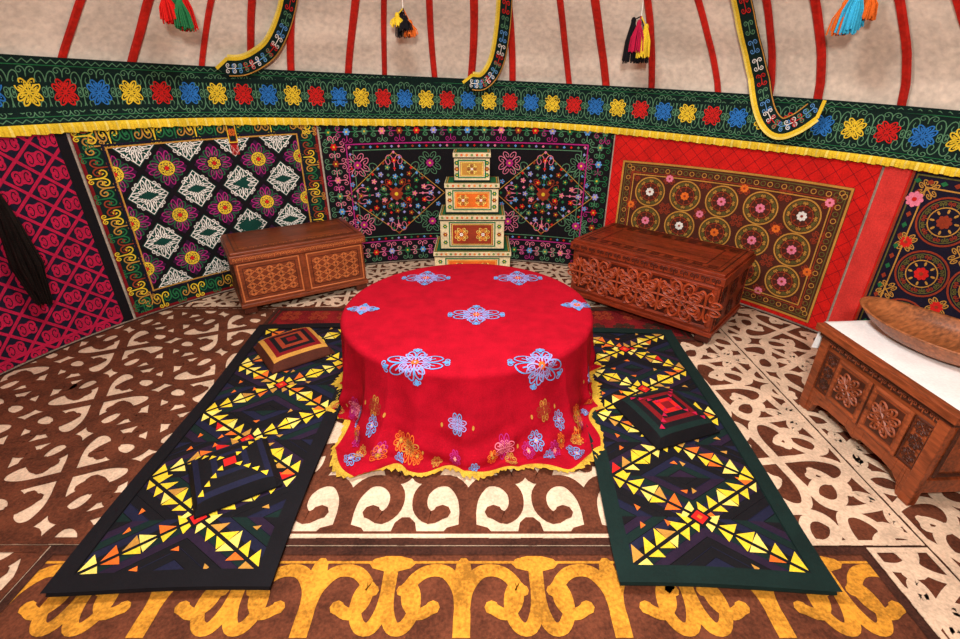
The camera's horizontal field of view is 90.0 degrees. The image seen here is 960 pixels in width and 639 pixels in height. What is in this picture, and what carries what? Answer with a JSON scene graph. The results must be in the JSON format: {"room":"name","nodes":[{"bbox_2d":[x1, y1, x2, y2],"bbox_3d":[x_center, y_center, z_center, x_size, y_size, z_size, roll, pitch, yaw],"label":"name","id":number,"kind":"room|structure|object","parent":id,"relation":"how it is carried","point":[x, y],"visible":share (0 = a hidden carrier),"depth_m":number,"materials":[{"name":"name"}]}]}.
{"room":"traditional dwelling","nodes":[
{"label":"traditional dwelling","id":0,"kind":"room"},
{"bbox_2d":[0,132,216,374],"bbox_3d":[-2.604,0.067,1.830,0.891,1.420,4.101,0,27,0],"label":"wall","id":1,"kind":"structure","parent":0,"point":[67,133],"depth_m":3.23,"materials":[{"name":"fabric"}]},
{"bbox_2d":[0,193,52,305],"bbox_3d":[-2.625,-0.471,2.708,0.153,0.859,0.149,0,27,0],"label":"whisk","id":2,"kind":"object","parent":1,"relation":"hanging from","point":[24,260],"visible":1,"depth_m":2.73,"materials":[{"name":"black fur"}]},
{"bbox_2d":[0,132,133,372],"bbox_3d":[-2.810,-0.061,2.147,0.276,1.320,2.410,3,27,7],"label":"tapestry","id":3,"kind":"object","parent":1,"relation":"attached to","point":[41,181],"visible":0.89,"depth_m":2.99},
{"bbox_2d":[217,126,615,293],"bbox_3d":[-0.150,-1.047,4.016,4.101,1.420,0.891,0,27,0],"label":"wall","id":4,"kind":"structure","parent":0,"point":[316,126],"depth_m":4.14,"materials":[{"name":"fabric"}]},
{"bbox_2d":[69,124,329,316],"bbox_3d":[-1.954,-0.856,3.706,1.574,1.320,0.117,-21,34,-36],"label":"tapestry","id":5,"kind":"object","parent":4,"relation":"attached to","point":[165,198],"visible":0.89,"depth_m":3.58,"materials":[{"name":"multicoloured fabric"}]},
{"bbox_2d":[318,125,613,263],"bbox_3d":[-0.112,-1.102,4.233,2.393,1.280,0.288,0,27,0],"label":"tapestry","id":6,"kind":"object","parent":4,"relation":"attached to","point":[387,182],"visible":0.82,"depth_m":4.22,"materials":[{"name":"multicoloured fabric"}]},
{"bbox_2d":[605,134,882,330],"bbox_3d":[1.772,-0.781,3.604,1.757,1.280,0.142,24,35,39],"label":"tapestry","id":7,"kind":"object","parent":4,"relation":"attached to","point":[801,216],"visible":0.72,"depth_m":3.46,"materials":[{"name":"red fabric"}]},
{"bbox_2d":[0,0,959,109],"bbox_3d":[-0.145,-1.246,1.156,5.700,1.530,5.705,0,27,0],"label":"ceiling","id":8,"kind":"structure","parent":0,"point":[865,66],"depth_m":3.13,"materials":[{"name":"fabric"}]},
{"bbox_2d":[159,0,198,31],"bbox_3d":[-1.672,-1.817,2.588,0.164,0.452,0.162,-5,27,-9],"label":"tassel","id":9,"kind":"object","parent":8,"relation":"hanging from","point":[180,13],"visible":1,"depth_m":2.62,"materials":[{"name":"fabric"}]},
{"bbox_2d":[390,0,417,37],"bbox_3d":[-0.519,-2.121,3.229,0.163,0.392,0.168,10,29,19],"label":"tassel","id":10,"kind":"object","parent":8,"relation":"hanging from","point":[404,28],"visible":1,"depth_m":3.26,"materials":[{"name":"black fabric"}]},
{"bbox_2d":[622,0,649,63],"bbox_3d":[1.049,-1.952,3.140,0.179,0.492,0.186,0,27,0],"label":"tassel","id":11,"kind":"object","parent":8,"relation":"hanging from","point":[637,42],"visible":1,"depth_m":3.15,"materials":[{"name":"fabric"}]},
{"bbox_2d":[826,0,877,35],"bbox_3d":[1.864,-1.635,2.330,0.163,0.442,0.170,0,27,0],"label":"tassel","id":12,"kind":"object","parent":8,"relation":"hanging from","point":[852,14],"visible":1,"depth_m":2.35,"materials":[{"name":"blue fabric"}]},
{"bbox_2d":[0,260,959,638],"bbox_3d":[-0.150,0.722,2.163,5.800,0.050,5.800,0,27,0],"label":"floor","id":13,"kind":"structure","parent":0,"point":[812,331],"depth_m":1.84,"materials":[{"name":"carpet"}]},
{"bbox_2d":[0,545,50,601],"bbox_3d":[-2.265,1.185,1.185,1.270,0.005,1.435,0,27,0],"label":"rug","id":14,"kind":"object","parent":13,"relation":"on","point":[16,561],"visible":1,"depth_m":1.76,"materials":[{"name":"brown carpet"}]},
{"bbox_2d":[0,309,275,544],"bbox_3d":[-1.955,0.389,2.746,1.890,0.005,2.060,0,27,0],"label":"rug","id":15,"kind":"object","parent":13,"relation":"on","point":[80,421],"visible":0.51,"depth_m":2.57,"materials":[{"name":"brown carpet"}]},
{"bbox_2d":[263,308,695,340],"bbox_3d":[-0.050,0.029,3.441,3.000,0.004,0.505,0,27,0],"label":"carpet runner","id":16,"kind":"object","parent":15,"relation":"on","point":[602,317],"visible":0.23,"depth_m":3.50,"materials":[{"name":"red fabric"}]},
{"bbox_2d":[40,323,342,596],"bbox_3d":[-1.115,0.485,2.492,0.778,0.036,1.954,-1,27,-1],"label":"mat","id":17,"kind":"object","parent":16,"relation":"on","point":[149,539],"visible":0.74,"depth_m":1.95,"materials":[{"name":"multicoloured fabric"}]},
{"bbox_2d":[188,438,282,519],"bbox_3d":[-1.060,0.636,2.053,0.330,0.090,0.330,-16,31,-28],"label":"cushion","id":18,"kind":"object","parent":17,"relation":"on","point":[230,475],"visible":1,"depth_m":1.99,"materials":[{"name":"black fabric"}]},
{"bbox_2d":[254,327,334,373],"bbox_3d":[-1.170,0.156,2.997,0.380,0.089,0.380,-20,33,-33],"label":"cushion","id":19,"kind":"object","parent":17,"relation":"on","point":[289,349],"visible":1,"depth_m":2.92,"materials":[{"name":"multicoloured fabric"}]},
{"bbox_2d":[286,419,610,545],"bbox_3d":[-0.050,0.481,2.566,1.900,0.005,1.665,0,27,0],"label":"rug","id":20,"kind":"object","parent":13,"relation":"on","point":[542,506],"visible":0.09,"depth_m":1.98,"materials":[{"name":"carpet"}]},
{"bbox_2d":[325,264,604,480],"bbox_3d":[-0.044,0.131,2.746,1.593,0.449,1.674,0,27,0],"label":"tablecloth","id":21,"kind":"object","parent":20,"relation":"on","point":[477,371],"visible":1,"depth_m":2.25,"materials":[{"name":"red fabric"}]},
{"bbox_2d":[586,327,842,595],"bbox_3d":[0.895,0.498,2.465,0.758,0.036,1.873,1,27,2],"label":"mat","id":22,"kind":"object","parent":20,"relation":"on","point":[705,511],"visible":0.84,"depth_m":1.97,"materials":[{"name":"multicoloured fabric"}]},
{"bbox_2d":[613,388,719,449],"bbox_3d":[0.930,0.459,2.400,0.360,0.090,0.360,-9,28,-18],"label":"cushion","id":23,"kind":"object","parent":22,"relation":"on","point":[664,417],"visible":1,"depth_m":2.32,"materials":[{"name":"black fabric"}]},
{"bbox_2d":[170,260,753,309],"bbox_3d":[-0.111,-0.296,4.091,4.671,0.005,1.323,0,27,0],"label":"rug","id":24,"kind":"object","parent":13,"relation":"on","point":[339,298],"visible":0.24,"depth_m":3.91,"materials":[{"name":"beige carpet"}]},
{"bbox_2d":[220,218,368,313],"bbox_3d":[-1.466,-0.457,3.852,0.980,0.479,0.554,-16,31,-28],"label":"wooden chest","id":25,"kind":"object","parent":24,"relation":"on","point":[276,264],"visible":1,"depth_m":3.64,"materials":[{"name":"brown wood"}]},
{"bbox_2d":[433,236,510,266],"bbox_3d":[-0.065,-0.553,4.296,0.660,0.264,0.462,0,27,0],"label":"box","id":26,"kind":"object","parent":24,"relation":"on","point":[442,257],"visible":0.47,"depth_m":4.07,"materials":[{"name":"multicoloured wood"}]},
{"bbox_2d":[439,205,504,249],"bbox_3d":[-0.065,-0.805,4.168,0.550,0.298,0.382,0,27,0],"label":"box","id":27,"kind":"object","parent":26,"relation":"on","point":[457,231],"visible":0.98,"depth_m":4.00,"materials":[{"name":"multicoloured wood"}]},
{"bbox_2d":[444,177,499,213],"bbox_3d":[-0.065,-1.050,4.043,0.450,0.248,0.302,0,27,0],"label":"box","id":28,"kind":"object","parent":27,"relation":"on","point":[461,197],"visible":1,"depth_m":3.92,"materials":[{"name":"multicoloured wood"}]},
{"bbox_2d":[453,149,490,181],"bbox_3d":[-0.065,-1.264,3.934,0.305,0.228,0.222,0,27,0],"label":"box","id":29,"kind":"object","parent":28,"relation":"on","point":[470,165],"visible":1,"depth_m":3.84,"materials":[{"name":"multicoloured wood"}]},
{"bbox_2d":[567,223,755,343],"bbox_3d":[1.301,-0.320,3.567,1.148,0.493,0.634,23,35,37],"label":"wooden chest","id":30,"kind":"object","parent":24,"relation":"on","point":[695,286],"visible":0.99,"depth_m":3.32,"materials":[{"name":"brown wood"}]},
{"bbox_2d":[0,547,937,638],"bbox_3d":[-0.085,1.108,1.336,3.070,0.005,1.075,0,27,0],"label":"rug","id":31,"kind":"object","parent":13,"relation":"on","point":[315,592],"visible":0.78,"depth_m":1.62,"materials":[{"name":"brown carpet"}]},
{"bbox_2d":[679,329,924,545],"bbox_3d":[1.300,0.390,2.744,0.780,0.005,2.065,0,27,0],"label":"rug","id":32,"kind":"object","parent":13,"relation":"on","point":[832,504],"visible":0.44,"depth_m":2.22,"materials":[{"name":"beige carpet"}]},
{"bbox_2d":[721,309,959,579],"bbox_3d":[2.175,0.671,2.194,0.950,0.005,3.300,0,27,0],"label":"rug","id":33,"kind":"object","parent":13,"relation":"on","point":[783,351],"visible":0.47,"depth_m":2.43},
{"bbox_2d":[798,322,959,505],"bbox_3d":[2.015,0.394,2.203,0.595,0.480,0.760,-1,27,-3],"label":"wooden chest","id":34,"kind":"object","parent":33,"relation":"on","point":[915,432],"visible":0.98,"depth_m":2.05,"materials":[{"name":"brown wood"}]},
{"bbox_2d":[812,320,959,410],"bbox_3d":[2.014,0.237,2.155,0.515,0.166,0.797,-1,27,-3],"label":"table runner","id":35,"kind":"object","parent":34,"relation":"on","point":[942,379],"visible":0.59,"depth_m":2.10,"materials":[{"name":"white fabric"}]},
{"bbox_2d":[859,296,959,365],"bbox_3d":[2.050,0.090,2.122,0.391,0.122,0.721,-10,29,-20],"label":"wooden bowl","id":36,"kind":"object","parent":35,"relation":"on","point":[936,335],"visible":1,"depth_m":2.24,"materials":[{"name":"brown wood"}]},
{"bbox_2d":[866,548,959,638],"bbox_3d":[1.575,1.142,1.269,0.230,0.005,1.225,0,27,0],"label":"rug","id":37,"kind":"object","parent":13,"relation":"on","point":[927,584],"visible":1,"depth_m":1.69,"materials":[{"name":"beige carpet"}]},
{"bbox_2d":[58,0,959,105],"bbox_3d":[-0.150,-1.181,1.194,5.647,1.620,5.648,0,27,0],"label":"poles","id":38,"kind":"structure","parent":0,"point":[900,5],"depth_m":3.15,"materials":[{"name":"red wood"}]},
{"bbox_2d":[216,0,297,76],"bbox_3d":[-1.421,-1.924,3.190,0.698,0.553,0.294,8,28,15],"label":"strap","id":39,"kind":"object","parent":38,"relation":"attached to","point":[262,54],"visible":1,"depth_m":3.29,"materials":[{"name":"multicoloured fabric"}]},
{"bbox_2d":[0,54,959,176],"bbox_3d":[-0.150,-0.971,2.282,5.590,0.739,3.842,0,27,0],"label":"band","id":40,"kind":"object","parent":38,"relation":"attached to","point":[40,95],"visible":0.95,"depth_m":3.36,"materials":[{"name":"fabric"}]},
{"bbox_2d":[225,125,239,154],"bbox_3d":[-1.850,-1.358,3.590,0.070,0.240,0.005,-19,33,-33],"label":"pendant","id":41,"kind":"object","parent":40,"relation":"hanging from","point":[231,131],"visible":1,"depth_m":3.59,"materials":[{"name":"fabric"}]},
{"bbox_2d":[462,0,512,90],"bbox_3d":[0.113,-2.030,3.520,0.271,0.651,0.646,-12,29,-21],"label":"strap","id":42,"kind":"object","parent":38,"relation":"attached to","point":[482,80],"visible":1,"depth_m":3.63,"materials":[{"name":"multicoloured fabric"}]},
{"bbox_2d":[731,0,825,139],"bbox_3d":[1.708,-1.565,2.929,0.713,0.880,0.382,0,27,0],"label":"strap","id":43,"kind":"object","parent":38,"relation":"attached to","point":[768,118],"visible":1,"depth_m":3.03,"materials":[{"name":"multicoloured fabric"}]},
{"bbox_2d":[740,165,885,331],"bbox_3d":[2.304,0.067,1.830,0.891,1.420,4.101,0,27,0],"label":"wall","id":44,"kind":"structure","parent":0,"point":[883,167],"depth_m":3.09,"materials":[{"name":"fabric"}]},
{"bbox_2d":[828,166,959,320],"bbox_3d":[2.551,0.035,2.057,0.221,1.230,2.167,-2,27,-4],"label":"tapestry","id":45,"kind":"object","parent":44,"relation":"attached to","point":[907,250],"visible":0.62,"depth_m":2.75,"materials":[{"name":"multicoloured fabric"}]}
]}

